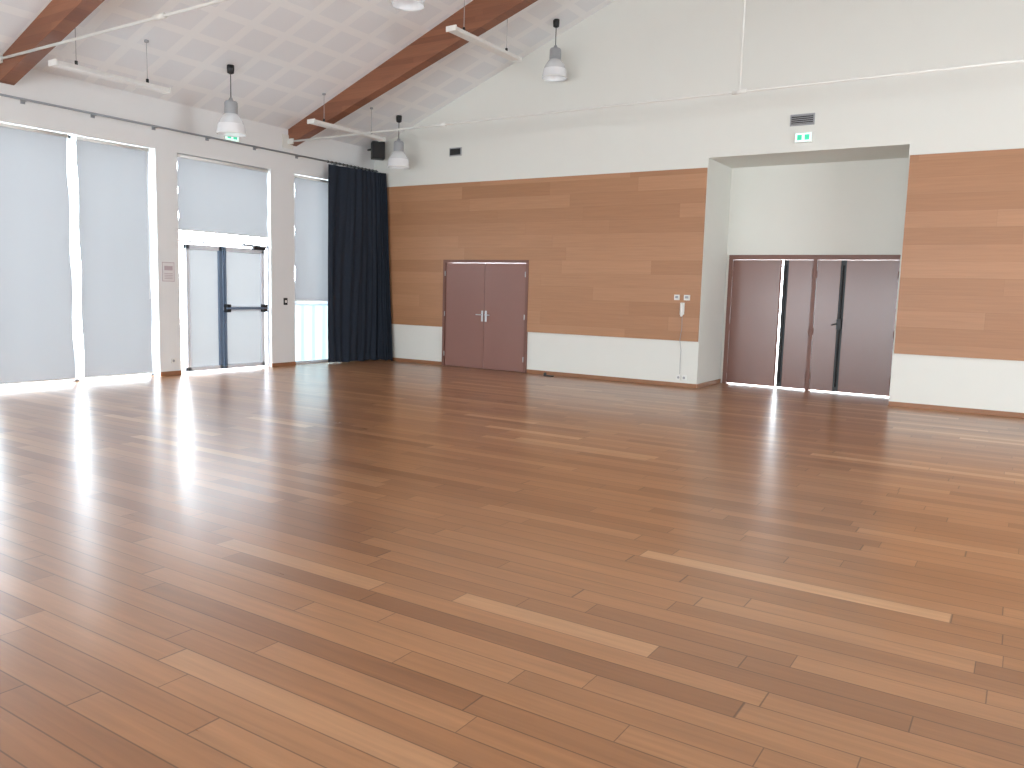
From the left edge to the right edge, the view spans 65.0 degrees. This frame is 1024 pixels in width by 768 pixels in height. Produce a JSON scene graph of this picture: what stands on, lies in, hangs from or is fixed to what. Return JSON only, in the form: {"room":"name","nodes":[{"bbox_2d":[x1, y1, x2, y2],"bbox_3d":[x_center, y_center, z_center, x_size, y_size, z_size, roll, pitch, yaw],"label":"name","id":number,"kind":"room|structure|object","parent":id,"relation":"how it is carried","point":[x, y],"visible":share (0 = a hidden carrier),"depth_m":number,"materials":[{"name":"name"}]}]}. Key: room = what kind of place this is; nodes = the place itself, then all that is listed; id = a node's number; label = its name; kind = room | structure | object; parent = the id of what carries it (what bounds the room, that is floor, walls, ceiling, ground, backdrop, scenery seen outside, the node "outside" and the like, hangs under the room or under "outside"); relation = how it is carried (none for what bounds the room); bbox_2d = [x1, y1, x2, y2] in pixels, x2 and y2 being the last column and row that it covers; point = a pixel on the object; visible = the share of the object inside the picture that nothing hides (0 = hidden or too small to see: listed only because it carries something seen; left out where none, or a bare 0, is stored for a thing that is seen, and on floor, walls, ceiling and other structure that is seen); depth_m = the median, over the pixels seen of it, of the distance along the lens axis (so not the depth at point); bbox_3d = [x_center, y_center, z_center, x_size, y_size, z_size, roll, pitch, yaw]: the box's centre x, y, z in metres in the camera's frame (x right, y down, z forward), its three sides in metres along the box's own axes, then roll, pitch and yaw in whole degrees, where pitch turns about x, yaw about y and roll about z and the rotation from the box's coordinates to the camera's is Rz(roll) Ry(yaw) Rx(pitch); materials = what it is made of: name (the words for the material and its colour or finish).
{"room":"community hall","nodes":[
{"label":"community hall","id":0,"kind":"room"},
{"bbox_2d":[0,69,373,375],"bbox_3d":[-8.141,-1.970,9.325,0.300,4.400,19.250,6,8,32],"label":"wall","id":1,"kind":"structure","parent":0,"point":[164,145],"depth_m":13.10,"materials":[{"name":"white paint"}]},
{"bbox_2d":[0,135,153,387],"bbox_3d":[-6.902,-1.784,11.404,0.070,3.620,3.840,6,8,32],"label":"window","id":2,"kind":"structure","parent":1,"relation":"in","point":[69,165],"depth_m":11.99,"materials":[{"name":"white metal"}]},
{"bbox_2d":[0,122,74,384],"bbox_3d":[-6.785,-1.795,11.297,0.060,3.567,1.168,6,8,32],"label":"roller blind","id":3,"kind":"object","parent":2,"relation":"attached to","point":[36,332],"visible":1,"depth_m":11.35,"materials":[{"name":"white fabric"}]},
{"bbox_2d":[74,135,152,377],"bbox_3d":[-6.089,-1.900,12.367,0.068,3.567,1.148,6,8,32],"label":"roller blind","id":4,"kind":"object","parent":2,"relation":"attached to","point":[116,303],"visible":1,"depth_m":12.34,"materials":[{"name":"white fabric"}]},
{"bbox_2d":[162,262,174,281],"bbox_3d":[-5.591,-1.825,13.068,0.008,0.310,0.220,6,8,32],"label":"poster","id":5,"kind":"object","parent":1,"relation":"attached to","point":[167,267],"visible":1,"depth_m":13.06,"materials":[{"name":"paper"}]},
{"bbox_2d":[0,93,377,171],"bbox_3d":[-5.324,-4.055,12.957,0.196,0.060,9.120,6,8,32],"label":"rail","id":6,"kind":"object","parent":1,"relation":"attached to","point":[22,100],"depth_m":12.68,"materials":[{"name":"grey metal"}]},
{"bbox_2d":[177,153,267,237],"bbox_3d":[-4.976,-3.222,13.913,0.060,1.237,1.858,6,8,32],"label":"roller blind","id":7,"kind":"object","parent":1,"relation":"attached to","point":[219,197],"visible":1,"depth_m":13.85,"materials":[{"name":"white fabric"}]},
{"bbox_2d":[179,154,268,371],"bbox_3d":[-5.005,-2.039,14.054,0.181,3.620,1.910,6,8,32],"label":"door","id":8,"kind":"structure","parent":1,"relation":"in","point":[226,289],"depth_m":14.15,"materials":[{"name":"white glass"}]},
{"bbox_2d":[160,362,295,375],"bbox_3d":[-8.726,0.294,8.468,0.018,0.070,16.810,6,8,32],"label":"baseboard","id":9,"kind":"structure","parent":1,"relation":"attached to","point":[168,373],"depth_m":13.41,"materials":[{"name":"brown wood"}]},
{"bbox_2d":[223,136,238,141],"bbox_3d":[-4.833,-4.263,13.826,0.057,0.170,0.300,6,8,32],"label":"exit sign","id":10,"kind":"object","parent":1,"relation":"attached to","point":[236,139],"visible":0.34,"depth_m":13.82,"materials":[{"name":"white plastic"}]},
{"bbox_2d":[294,174,327,300],"bbox_3d":[-3.831,-2.827,15.775,0.060,2.387,1.168,6,8,32],"label":"roller blind","id":11,"kind":"object","parent":1,"relation":"attached to","point":[311,194],"visible":0.7,"depth_m":15.65,"materials":[{"name":"white fabric"}]},
{"bbox_2d":[295,301,327,363],"bbox_3d":[-3.975,-2.228,15.933,0.070,3.620,1.240,6,8,32],"label":"window","id":12,"kind":"structure","parent":1,"relation":"in","point":[311,317],"depth_m":16.06,"materials":[{"name":"white glass"}]},
{"bbox_2d":[328,164,392,362],"bbox_3d":[-3.122,-2.387,16.333,1.470,3.870,0.339,-4,8,-38],"label":"curtain","id":13,"kind":"object","parent":1,"relation":"attached to","point":[359,300],"visible":1,"depth_m":16.31,"materials":[{"name":"fabric"}]},
{"bbox_2d":[0,0,614,148],"bbox_3d":[-0.889,-5.045,4.157,17.500,3.519,19.550,6,8,32],"label":"ceiling","id":14,"kind":"structure","parent":0,"point":[284,55],"depth_m":12.46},
{"bbox_2d":[0,0,103,84],"bbox_3d":[0.343,-5.077,6.088,16.900,3.531,0.200,6,8,32],"label":"roof beam","id":15,"kind":"structure","parent":14,"relation":"attached to","point":[59,18],"depth_m":10.10,"materials":[{"name":"brown wood"}]},
{"bbox_2d":[0,0,228,62],"bbox_3d":[0.272,-4.848,6.013,16.900,2.773,0.240,6,8,32],"label":"rod","id":16,"kind":"object","parent":15,"relation":"attached to","point":[160,16],"visible":0.9,"depth_m":9.11,"materials":[{"name":"white metal"}]},
{"bbox_2d":[48,29,170,93],"bbox_3d":[-5.361,-4.414,10.783,0.180,0.654,1.620,6,8,32],"label":"fluorescent light","id":17,"kind":"object","parent":14,"relation":"hanging from","point":[75,67],"visible":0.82,"depth_m":10.71,"materials":[{"name":"white plastic"}]},
{"bbox_2d":[216,64,246,136],"bbox_3d":[-4.338,-4.383,12.395,0.448,1.032,0.448,6,8,32],"label":"pendant lamp","id":18,"kind":"object","parent":14,"relation":"hanging from","point":[230,124],"visible":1,"depth_m":12.32,"materials":[{"name":"white"}]},
{"bbox_2d":[307,93,385,141],"bbox_3d":[-2.952,-4.824,14.503,0.180,0.564,1.820,6,8,32],"label":"fluorescent light","id":19,"kind":"object","parent":14,"relation":"hanging from","point":[314,121],"visible":0.98,"depth_m":14.37,"materials":[{"name":"white plastic"}]},
{"bbox_2d":[387,115,409,168],"bbox_3d":[-2.211,-4.730,15.682,0.448,0.982,0.448,6,8,32],"label":"pendant lamp","id":20,"kind":"object","parent":14,"relation":"hanging from","point":[398,159],"visible":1,"depth_m":15.60,"materials":[{"name":"white"}]},
{"bbox_2d":[391,0,424,10],"bbox_3d":[-1.362,-5.457,10.546,0.448,0.931,0.448,6,8,32],"label":"pendant lamp","id":21,"kind":"object","parent":14,"relation":"hanging from","point":[404,5],"visible":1,"depth_m":10.77,"materials":[{"name":"white"}]},
{"bbox_2d":[288,0,537,145],"bbox_3d":[3.048,-5.488,10.273,16.900,3.531,0.200,6,8,32],"label":"roof beam","id":22,"kind":"structure","parent":14,"relation":"attached to","point":[480,16],"depth_m":13.22,"materials":[{"name":"brown wood"}]},
{"bbox_2d":[282,0,1023,149],"bbox_3d":[2.974,-5.145,10.211,16.900,3.003,0.240,6,8,32],"label":"rod","id":23,"kind":"object","parent":22,"relation":"attached to","point":[286,141],"visible":1,"depth_m":10.50,"materials":[{"name":"white metal"}]},
{"bbox_2d":[446,0,521,62],"bbox_3d":[-0.381,-5.575,12.068,0.180,0.993,1.750,6,8,32],"label":"fluorescent light","id":24,"kind":"object","parent":14,"relation":"hanging from","point":[453,29],"visible":1,"depth_m":12.01,"materials":[{"name":"white plastic"}]},
{"bbox_2d":[542,19,566,81],"bbox_3d":[0.747,-5.757,13.812,0.448,0.971,0.448,6,8,32],"label":"pendant lamp","id":25,"kind":"object","parent":14,"relation":"hanging from","point":[554,70],"visible":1,"depth_m":13.73,"materials":[{"name":"white"}]},
{"bbox_2d":[0,360,1023,767],"bbox_3d":[-0.717,1.005,5.387,17.500,0.200,20.800,6,8,32],"label":"floor","id":26,"kind":"structure","parent":0,"point":[367,563],"depth_m":4.40,"materials":[{"name":"brown wood"}]},
{"bbox_2d":[374,0,1023,412],"bbox_3d":[4.272,-3.636,12.489,16.900,7.653,0.250,6,8,32],"label":"wall","id":27,"kind":"structure","parent":0,"point":[626,51],"depth_m":12.78,"materials":[{"name":"white paint"}]},
{"bbox_2d":[367,141,384,159],"bbox_3d":[-2.784,-4.781,16.515,0.282,0.340,0.484,-1,7,-23],"label":"wall speaker","id":28,"kind":"object","parent":27,"relation":"attached to","point":[377,149],"visible":0.99,"depth_m":16.31,"materials":[{"name":"black plastic"}]},
{"bbox_2d":[449,147,461,156],"bbox_3d":[-1.107,-4.541,15.708,0.290,0.160,0.034,6,8,32],"label":"air vent","id":29,"kind":"object","parent":27,"relation":"in","point":[457,151],"visible":1,"depth_m":15.69,"materials":[{"name":"grey plastic"}]},
{"bbox_2d":[442,260,528,372],"bbox_3d":[-0.514,-1.353,15.705,2.000,2.120,0.240,6,8,32],"label":"door","id":30,"kind":"structure","parent":27,"relation":"in","point":[485,302],"depth_m":15.63,"materials":[{"name":"painted wood"},{"name":"metal"}]},
{"bbox_2d":[387,168,707,341],"bbox_3d":[0.100,-2.413,15.138,7.220,2.830,0.030,6,8,32],"label":"wall panel","id":31,"kind":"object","parent":27,"relation":"attached to","point":[608,255],"depth_m":14.46,"materials":[{"name":"brown wood"}]},
{"bbox_2d":[676,375,686,379],"bbox_3d":[2.863,-0.109,13.584,0.180,0.080,0.022,6,8,32],"label":"power outlet","id":32,"kind":"object","parent":27,"relation":"attached to","point":[678,377],"visible":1,"depth_m":13.58,"materials":[{"name":"white plastic"}]},
{"bbox_2d":[674,295,689,373],"bbox_3d":[2.818,-0.828,13.482,0.270,1.330,0.063,6,8,32],"label":"wall switches","id":33,"kind":"object","parent":27,"relation":"attached to","point":[676,297],"visible":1,"depth_m":13.41,"materials":[{"name":"white plastic"}]},
{"bbox_2d":[379,357,1023,417],"bbox_3d":[4.105,0.141,12.808,16.880,0.070,0.018,6,8,32],"label":"baseboard","id":34,"kind":"structure","parent":27,"relation":"attached to","point":[676,384],"depth_m":13.63,"materials":[{"name":"brown wood"}]},
{"bbox_2d":[790,113,814,126],"bbox_3d":[4.408,-4.015,12.195,0.360,0.170,0.034,6,8,32],"label":"air vent","id":35,"kind":"object","parent":27,"relation":"in","point":[808,118],"visible":1,"depth_m":12.18,"materials":[{"name":"grey plastic"}]},
{"bbox_2d":[794,132,812,143],"bbox_3d":[4.428,-3.742,12.195,0.260,0.150,0.057,6,8,32],"label":"exit sign","id":36,"kind":"object","parent":27,"relation":"attached to","point":[802,137],"visible":1,"depth_m":12.17,"materials":[{"name":"white plastic"}]},
{"bbox_2d":[894,148,1023,360],"bbox_3d":[8.439,-1.572,9.832,6.660,2.830,0.030,6,8,32],"label":"wall panel","id":37,"kind":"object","parent":27,"relation":"attached to","point":[961,287],"depth_m":11.18,"materials":[{"name":"brown wood"}]},
{"bbox_2d":[702,147,909,382],"bbox_3d":[4.832,-1.842,13.140,3.350,3.970,1.150,6,8,32],"label":"wall","id":38,"kind":"structure","parent":0,"point":[846,202],"depth_m":13.43,"materials":[{"name":"white paint"}]},
{"bbox_2d":[697,379,720,387],"bbox_3d":[3.425,-0.011,13.960,0.018,0.070,1.200,6,8,32],"label":"baseboard","id":39,"kind":"structure","parent":38,"relation":"attached to","point":[712,382],"depth_m":13.92,"materials":[{"name":"brown wood"}]},
{"bbox_2d":[722,255,900,395],"bbox_3d":[5.006,-1.030,13.561,2.810,2.270,0.191,6,8,32],"label":"door","id":40,"kind":"structure","parent":38,"relation":"in","point":[838,315],"depth_m":13.48,"materials":[{"name":"brown wood"}]},
{"label":"outside","id":41,"kind":"structure","parent":0,"visible":0},
{"bbox_2d":[775,350,777,384],"bbox_3d":[9.054,-0.111,17.666,12.000,0.220,10.490,6,8,32],"label":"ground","id":42,"kind":"structure","parent":41,"point":[777,350],"depth_m":18.29,"materials":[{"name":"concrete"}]},
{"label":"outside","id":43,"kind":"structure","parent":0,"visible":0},
{"bbox_2d":[77,328,186,378],"bbox_3d":[-14.161,-0.185,13.242,13.690,0.130,31.000,6,8,32],"label":"window","id":44,"kind":"structure","parent":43,"point":[79,333],"depth_m":18.49,"materials":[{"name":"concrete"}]}
]}

